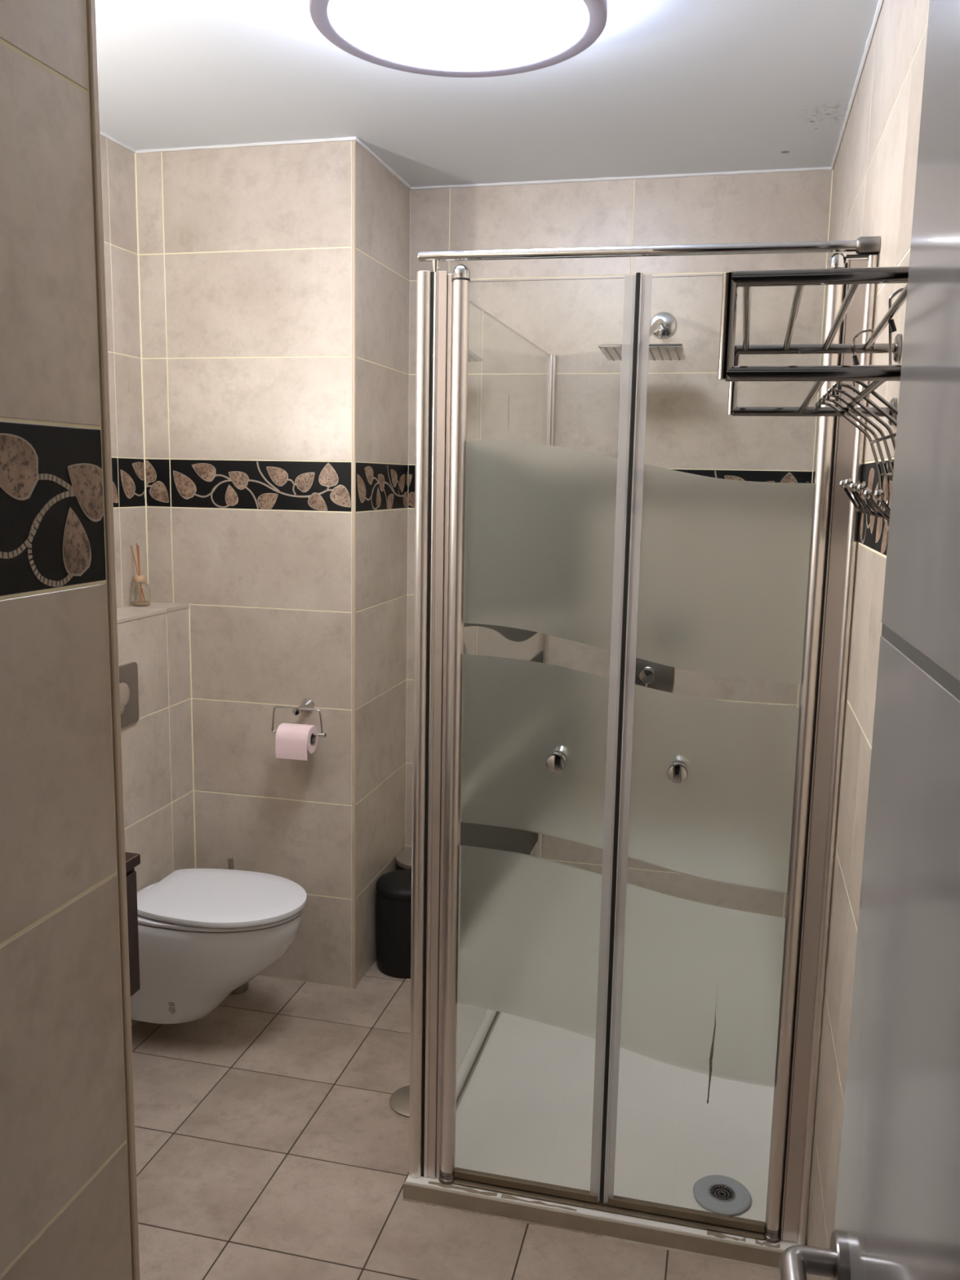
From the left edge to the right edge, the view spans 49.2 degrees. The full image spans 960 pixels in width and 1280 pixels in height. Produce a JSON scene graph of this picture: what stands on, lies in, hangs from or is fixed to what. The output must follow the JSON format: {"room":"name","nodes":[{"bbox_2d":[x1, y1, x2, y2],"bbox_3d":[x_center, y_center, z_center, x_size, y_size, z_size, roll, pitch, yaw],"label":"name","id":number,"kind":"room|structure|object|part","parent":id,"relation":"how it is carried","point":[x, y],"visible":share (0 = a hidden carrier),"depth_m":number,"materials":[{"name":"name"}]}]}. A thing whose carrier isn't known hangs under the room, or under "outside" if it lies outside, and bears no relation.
{"room":"bathroom","nodes":[
{"label":"bathroom","id":0,"kind":"room"},
{"bbox_2d":[0,0,140,1279],"bbox_3d":[-1.057,0.200,0.801,1.205,2.569,0.879,3,9,13],"label":"wall","id":1,"kind":"structure","parent":0,"point":[68,1206],"depth_m":0.96,"materials":[{"name":"beige tile"}]},
{"bbox_2d":[100,134,147,608],"bbox_3d":[-1.271,-0.083,2.603,0.081,2.569,2.564,3,9,13],"label":"wall","id":2,"kind":"structure","parent":0,"point":[117,162],"depth_m":3.13,"materials":[{"name":"beige tile"}]},
{"bbox_2d":[134,152,148,583],"bbox_3d":[-1.041,-0.790,3.228,0.006,1.353,0.006,3,9,13],"label":"trim","id":3,"kind":"structure","parent":2,"relation":"attached to","point":[138,254],"depth_m":3.21,"materials":[{"name":"beige tile"}]},
{"bbox_2d":[116,601,195,1026],"bbox_3d":[-1.237,0.629,2.429,0.144,1.216,2.038,3,9,13],"label":"wall ledge","id":4,"kind":"object","parent":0,"point":[157,758],"visible":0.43,"depth_m":3.17,"materials":[{"name":"beige tile"}]},
{"bbox_2d":[119,662,138,728],"bbox_3d":[-1.015,0.166,2.907,0.020,0.175,0.245,3,9,13],"label":"flush plate","id":5,"kind":"object","parent":4,"relation":"attached to","point":[128,673],"visible":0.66,"depth_m":2.98,"materials":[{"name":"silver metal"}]},
{"bbox_2d":[125,852,140,996],"bbox_3d":[-1.079,0.729,2.064,0.340,0.341,0.963,3,9,13],"label":"vanity cabinet","id":6,"kind":"object","parent":4,"relation":"attached to","point":[132,860],"visible":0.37,"depth_m":2.45,"materials":[{"name":"brown wood"}]},
{"bbox_2d":[130,542,150,606],"bbox_3d":[-1.044,-0.202,3.218,0.057,0.192,0.057,-2,9,-21],"label":"reed diffuser","id":7,"kind":"object","parent":4,"relation":"on","point":[139,579],"visible":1,"depth_m":3.22,"materials":[{"name":"clear glass"}]},
{"bbox_3d":[-1.044,-0.189,3.220,0.037,0.019,0.037,3,9,13],"label":"lid","id":8,"kind":"part","parent":7,"relation":"part of","materials":[{"name":"beige wood"}]},
{"bbox_2d":[130,582,150,606],"bbox_3d":[-1.045,-0.145,3.227,0.057,0.077,0.057,3,9,13],"label":"bottle","id":9,"kind":"object","parent":4,"relation":"on","point":[135,603],"depth_m":3.23,"materials":[{"name":"clear glass"}]},
{"bbox_2d":[188,604,195,868],"bbox_3d":[-0.927,0.487,3.391,0.006,1.216,0.006,3,9,13],"label":"trim","id":10,"kind":"structure","parent":4,"relation":"attached to","point":[189,604],"depth_m":3.36,"materials":[{"name":"beige tile"}]},
{"bbox_2d":[130,868,306,1023],"bbox_3d":[-0.759,0.904,3.018,0.538,0.376,0.374,3,9,13],"label":"toilet","id":11,"kind":"object","parent":4,"relation":"attached to","point":[204,934],"visible":0.85,"depth_m":2.89,"materials":[{"name":"white ceramic"}]},
{"bbox_3d":[-0.745,0.751,2.991,0.496,0.012,0.366,3,9,13],"label":"seat","id":12,"kind":"part","parent":11,"relation":"part of","materials":[{"name":"white plastic"}]},
{"bbox_3d":[-0.723,0.731,2.982,0.469,0.022,0.374,3,9,13],"label":"lid","id":13,"kind":"part","parent":11,"relation":"part of","materials":[{"name":"white plastic"}]},
{"bbox_2d":[136,140,410,988],"bbox_3d":[-0.653,-0.208,3.492,0.696,2.569,0.526,3,9,13],"label":"wall column","id":14,"kind":"structure","parent":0,"point":[274,280],"depth_m":3.22,"materials":[{"name":"beige tile"}]},
{"bbox_2d":[271,697,326,737],"bbox_3d":[-0.543,0.236,3.208,0.176,0.100,0.095,3,9,13],"label":"toilet paper holder","id":15,"kind":"object","parent":14,"relation":"attached to","point":[307,704],"visible":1,"depth_m":3.18,"materials":[{"name":"silver metal"}]},
{"bbox_2d":[275,723,318,760],"bbox_3d":[-0.556,0.305,3.186,0.103,0.098,0.089,3,9,13],"label":"toilet roll","id":16,"kind":"object","parent":15,"relation":"hanging from","point":[292,741],"visible":0.99,"depth_m":3.15,"materials":[{"name":"pink paper"}]},
{"bbox_3d":[-0.555,0.246,3.178,0.168,0.085,0.006,3,9,13],"label":"wire frame","id":17,"kind":"part","parent":15,"relation":"part of","materials":[{"name":"silver metal"}]},
{"bbox_2d":[131,959,780,1279],"bbox_3d":[-0.207,1.515,1.003,3.104,0.060,5.792,3,9,13],"label":"floor","id":18,"kind":"structure","parent":0,"point":[271,1144],"depth_m":2.49,"materials":[{"name":"brown tile"}]},
{"bbox_2d":[227,857,248,993],"bbox_3d":[-0.780,0.897,3.313,0.088,0.434,0.088,3,9,13],"label":"toilet brush","id":19,"kind":"object","parent":18,"relation":"on","point":[230,860],"visible":0.21,"depth_m":3.30,"materials":[{"name":"white plastic"}]},
{"bbox_3d":[-0.783,0.845,3.306,0.019,0.330,0.017,3,9,13],"label":"handle","id":20,"kind":"part","parent":19,"relation":"part of","materials":[{"name":"silver metal"}]},
{"bbox_2d":[376,869,411,978],"bbox_3d":[-0.243,0.940,3.499,0.208,0.310,0.208,3,9,13],"label":"pedal bin","id":21,"kind":"object","parent":18,"relation":"on","point":[393,888],"visible":0.56,"depth_m":3.41,"materials":[{"name":"black"}]},
{"bbox_3d":[-0.241,0.807,3.478,0.208,0.040,0.208,3,9,13],"label":"lid","id":22,"kind":"part","parent":21,"relation":"part of","materials":[{"name":"black plastic"}]},
{"bbox_2d":[389,1084,409,1117],"bbox_3d":[-0.160,0.908,2.708,0.144,0.620,0.144,3,9,13],"label":"stand","id":23,"kind":"object","parent":18,"relation":"on","point":[399,1100],"visible":0.26,"depth_m":2.74,"materials":[{"name":"silver metal"}]},
{"bbox_2d":[395,847,411,870],"bbox_3d":[-0.202,0.908,3.710,0.194,0.311,0.194,3,9,13],"label":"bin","id":24,"kind":"object","parent":18,"relation":"on","point":[403,859],"visible":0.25,"depth_m":3.65,"materials":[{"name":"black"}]},
{"bbox_2d":[402,937,797,1271],"bbox_3d":[0.419,1.174,2.956,0.879,0.040,1.434,3,9,13],"label":"shower tray","id":25,"kind":"object","parent":18,"relation":"on","point":[530,1108],"visible":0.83,"depth_m":2.58,"materials":[{"name":"white ceramic"}]},
{"bbox_2d":[408,270,556,1178],"bbox_3d":[0.054,0.146,2.911,0.073,1.992,1.403,3,9,13],"label":"panel","id":26,"kind":"object","parent":25,"relation":"on","point":[509,375],"visible":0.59,"depth_m":2.31,"materials":[{"name":"clear glass"}]},
{"bbox_3d":[-0.122,0.244,2.256,0.046,1.992,0.032,3,9,13],"label":"corner post","id":27,"kind":"part","parent":26,"relation":"part of","materials":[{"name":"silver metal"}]},
{"bbox_3d":[0.056,0.146,2.920,0.006,1.970,1.354,3,9,13],"label":"glass pane","id":28,"kind":"part","parent":26,"relation":"part of","materials":[{"name":"grey"}]},
{"bbox_2d":[438,264,640,1203],"bbox_3d":[0.106,0.251,2.199,0.377,2.004,0.074,3,9,13],"label":"shower door","id":29,"kind":"structure","parent":26,"relation":"attached to","point":[536,539],"depth_m":2.19,"materials":[{"name":"clear glass"}]},
{"bbox_3d":[0.102,1.222,2.349,0.329,0.019,0.014,3,9,13],"label":"rail","id":30,"kind":"part","parent":29,"relation":"part of","materials":[{"name":"silver metal"}]},
{"bbox_3d":[0.162,0.250,2.184,0.041,0.041,0.074,3,9,13],"label":"knob","id":31,"kind":"part","parent":29,"relation":"part of","materials":[{"name":"silver metal"}]},
{"bbox_2d":[417,235,880,271],"bbox_3d":[0.301,-0.735,2.002,0.872,0.041,0.031,3,9,13],"label":"support bar","id":32,"kind":"object","parent":26,"relation":"attached to","point":[862,245],"visible":1,"depth_m":1.99,"materials":[{"name":"silver metal"}]},
{"bbox_3d":[0.287,-0.743,2.003,0.844,0.026,0.020,3,9,13],"label":"rod","id":33,"kind":"part","parent":32,"relation":"part of","materials":[{"name":"silver metal"}]},
{"bbox_2d":[855,235,880,254],"bbox_3d":[0.705,-0.717,1.904,0.040,0.031,0.031,3,9,13],"label":"bracket","id":34,"kind":"object","parent":32,"relation":"attached to","point":[864,245],"depth_m":1.89,"materials":[{"name":"silver metal"}]},
{"bbox_2d":[453,1177,764,1239],"bbox_3d":[0.274,1.248,2.310,0.684,0.006,0.030,3,9,13],"label":"door sill","id":35,"kind":"structure","parent":25,"relation":"on","point":[603,1206],"depth_m":2.30,"materials":[{"name":"silver metal"}]},
{"bbox_2d":[693,1174,751,1215],"bbox_3d":[0.546,1.252,2.366,0.129,0.010,0.129,3,9,13],"label":"shower drain","id":36,"kind":"object","parent":25,"relation":"on","point":[717,1193],"visible":0.99,"depth_m":2.36,"materials":[{"name":"grey"}]},
{"bbox_2d":[607,253,846,1243],"bbox_3d":[0.473,0.271,2.111,0.377,2.004,0.074,3,9,13],"label":"shower door","id":37,"kind":"structure","parent":25,"relation":"on","point":[731,572],"depth_m":2.11,"materials":[{"name":"clear glass"}]},
{"bbox_3d":[0.403,0.264,2.127,0.041,0.041,0.074,3,9,13],"label":"knob","id":38,"kind":"part","parent":37,"relation":"part of","materials":[{"name":"silver metal"}]},
{"bbox_3d":[0.444,1.241,2.268,0.335,0.019,0.014,3,9,13],"label":"rail","id":39,"kind":"part","parent":37,"relation":"part of","materials":[{"name":"silver metal"}]},
{"bbox_2d":[95,0,878,186],"bbox_3d":[-0.158,-1.093,0.600,3.104,0.080,5.792,3,9,13],"label":"ceiling","id":40,"kind":"structure","parent":0,"point":[666,86],"depth_m":2.60,"materials":[{"name":"paint"}]},
{"bbox_2d":[309,0,607,77],"bbox_3d":[-0.040,-1.220,2.008,0.567,0.094,0.567,3,9,13],"label":"ceiling lamp","id":41,"kind":"object","parent":40,"relation":"attached to","point":[451,38],"visible":1,"depth_m":2.04,"materials":[{"name":"white plastic"}]},
{"bbox_2d":[404,169,831,939],"bbox_3d":[0.379,-0.199,3.553,1.585,2.569,0.081,3,9,13],"label":"wall","id":42,"kind":"structure","parent":0,"point":[688,428],"depth_m":3.37,"materials":[{"name":"beige tile"}]},
{"bbox_2d":[598,311,685,360],"bbox_3d":[0.504,-0.934,3.166,0.238,0.169,0.390,3,9,13],"label":"shower","id":43,"kind":"object","parent":42,"relation":"attached to","point":[663,325],"visible":0.96,"depth_m":3.12,"materials":[{"name":"silver metal"}]},
{"bbox_3d":[0.483,-0.857,3.099,0.238,0.032,0.230,3,9,13],"label":"head plate","id":44,"kind":"part","parent":43,"relation":"part of","materials":[{"name":"silver metal"}]},
{"bbox_3d":[0.534,-0.940,3.208,0.026,0.107,0.275,4,9,21],"label":"arm","id":45,"kind":"part","parent":43,"relation":"part of","materials":[{"name":"silver metal"}]},
{"bbox_2d":[624,648,674,697],"bbox_3d":[0.561,0.118,3.487,0.164,0.190,0.049,3,9,13],"label":"shower mixer","id":46,"kind":"object","parent":42,"relation":"attached to","point":[646,673],"visible":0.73,"depth_m":3.50,"materials":[{"name":"silver metal"}]},
{"bbox_3d":[0.555,0.133,3.487,0.054,0.083,0.041,3,9,13],"label":"knob","id":47,"kind":"part","parent":46,"relation":"part of","materials":[{"name":"silver metal"}]},
{"bbox_2d":[782,169,833,917],"bbox_3d":[1.041,-0.175,3.350,0.005,2.529,0.005,3,9,13],"label":"trim","id":48,"kind":"structure","parent":42,"relation":"attached to","point":[833,170],"depth_m":3.23,"materials":[{"name":"beige tile"}]},
{"bbox_2d":[783,0,929,1279],"bbox_3d":[0.671,0.094,1.692,0.081,2.569,3.442,3,9,13],"label":"wall","id":49,"kind":"structure","parent":0,"point":[874,172],"depth_m":1.86,"materials":[{"name":"beige tile"}]},
{"bbox_2d":[100,0,884,189],"bbox_3d":[-0.327,-1.230,1.746,2.033,0.014,3.434,3,9,13],"label":"trim","id":50,"kind":"structure","parent":49,"relation":"attached to","point":[880,2],"depth_m":3.10,"materials":[{"name":"white paint"}]},
{"bbox_2d":[717,266,909,426],"bbox_3d":[0.439,-0.358,1.332,0.251,0.136,0.632,3,9,13],"label":"towel rack","id":51,"kind":"object","parent":49,"relation":"attached to","point":[730,370],"visible":0.92,"depth_m":1.07,"materials":[{"name":"silver metal"}]},
{"bbox_3d":[0.343,-0.409,1.348,0.010,0.012,0.590,3,9,14],"label":"cross rod","id":52,"kind":"part","parent":51,"relation":"part of","materials":[{"name":"silver metal"}]},
{"bbox_3d":[0.398,-0.406,1.335,0.010,0.012,0.590,3,9,14],"label":"cross rod","id":53,"kind":"part","parent":51,"relation":"part of","materials":[{"name":"silver metal"}]},
{"bbox_3d":[0.509,-0.400,1.615,0.243,0.108,0.014,3,9,13],"label":"frame","id":54,"kind":"part","parent":51,"relation":"part of","materials":[{"name":"silver metal"}]},
{"bbox_3d":[0.423,-0.312,1.342,0.010,0.012,0.590,3,9,14],"label":"cross rod","id":55,"kind":"part","parent":51,"relation":"part of","materials":[{"name":"silver metal"}]},
{"bbox_3d":[0.453,-0.403,1.321,0.010,0.012,0.590,3,9,15],"label":"cross rod","id":56,"kind":"part","parent":51,"relation":"part of","materials":[{"name":"silver metal"}]},
{"bbox_2d":[813,381,897,519],"bbox_3d":[0.512,-0.235,1.387,0.115,0.192,0.437,3,9,13],"label":"hook rack","id":57,"kind":"object","parent":51,"relation":"hanging from","point":[878,495],"visible":0.54,"depth_m":1.44,"materials":[{"name":"silver metal"}]},
{"bbox_3d":[0.483,-0.309,1.328,0.010,0.012,0.590,3,9,15],"label":"cross rod","id":58,"kind":"part","parent":51,"relation":"part of","materials":[{"name":"silver metal"}]},
{"bbox_2d":[852,328,875,391],"bbox_3d":[0.576,-0.420,1.574,0.033,0.092,0.008,3,9,13],"label":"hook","id":59,"kind":"object","parent":51,"relation":"attached to","point":[855,362],"visible":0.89,"depth_m":1.57,"materials":[{"name":"silver metal"}]},
{"bbox_3d":[0.508,-0.400,1.308,0.010,0.012,0.590,3,9,15],"label":"cross rod","id":60,"kind":"part","parent":51,"relation":"part of","materials":[{"name":"silver metal"}]},
{"bbox_2d":[888,287,904,364],"bbox_3d":[0.511,-0.381,1.271,0.033,0.092,0.008,3,9,13],"label":"clip","id":61,"kind":"object","parent":51,"relation":"attached to","point":[892,328],"visible":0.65,"depth_m":1.27,"materials":[{"name":"silver metal"}]},
{"bbox_2d":[778,253,878,1245],"bbox_3d":[0.679,0.285,2.065,0.055,1.998,0.027,3,9,13],"label":"shower door frame","id":62,"kind":"object","parent":49,"relation":"attached to","point":[848,448],"visible":0.91,"depth_m":2.06,"materials":[{"name":"silver metal"}]},
{"bbox_3d":[0.302,0.340,0.054,1.802,2.569,0.150,3,9,13],"label":"wall","id":63,"kind":"structure","parent":0,"visible":0},
{"bbox_2d":[779,0,959,1279],"bbox_3d":[0.231,0.504,0.525,0.096,2.080,0.840,3,9,11],"label":"door","id":64,"kind":"structure","parent":63,"relation":"in","point":[897,1216],"depth_m":0.71,"materials":[{"name":"grey wood"}]},
{"bbox_3d":[0.262,0.531,0.830,0.045,0.021,0.137,3,9,13],"label":"lever","id":65,"kind":"part","parent":64,"relation":"part of","materials":[{"name":"silver metal"}]},
{"bbox_3d":[0.302,0.524,0.879,0.009,0.051,0.051,3,9,11],"label":"handle","id":66,"kind":"part","parent":64,"relation":"part of","materials":[{"name":"silver metal"}]}
]}

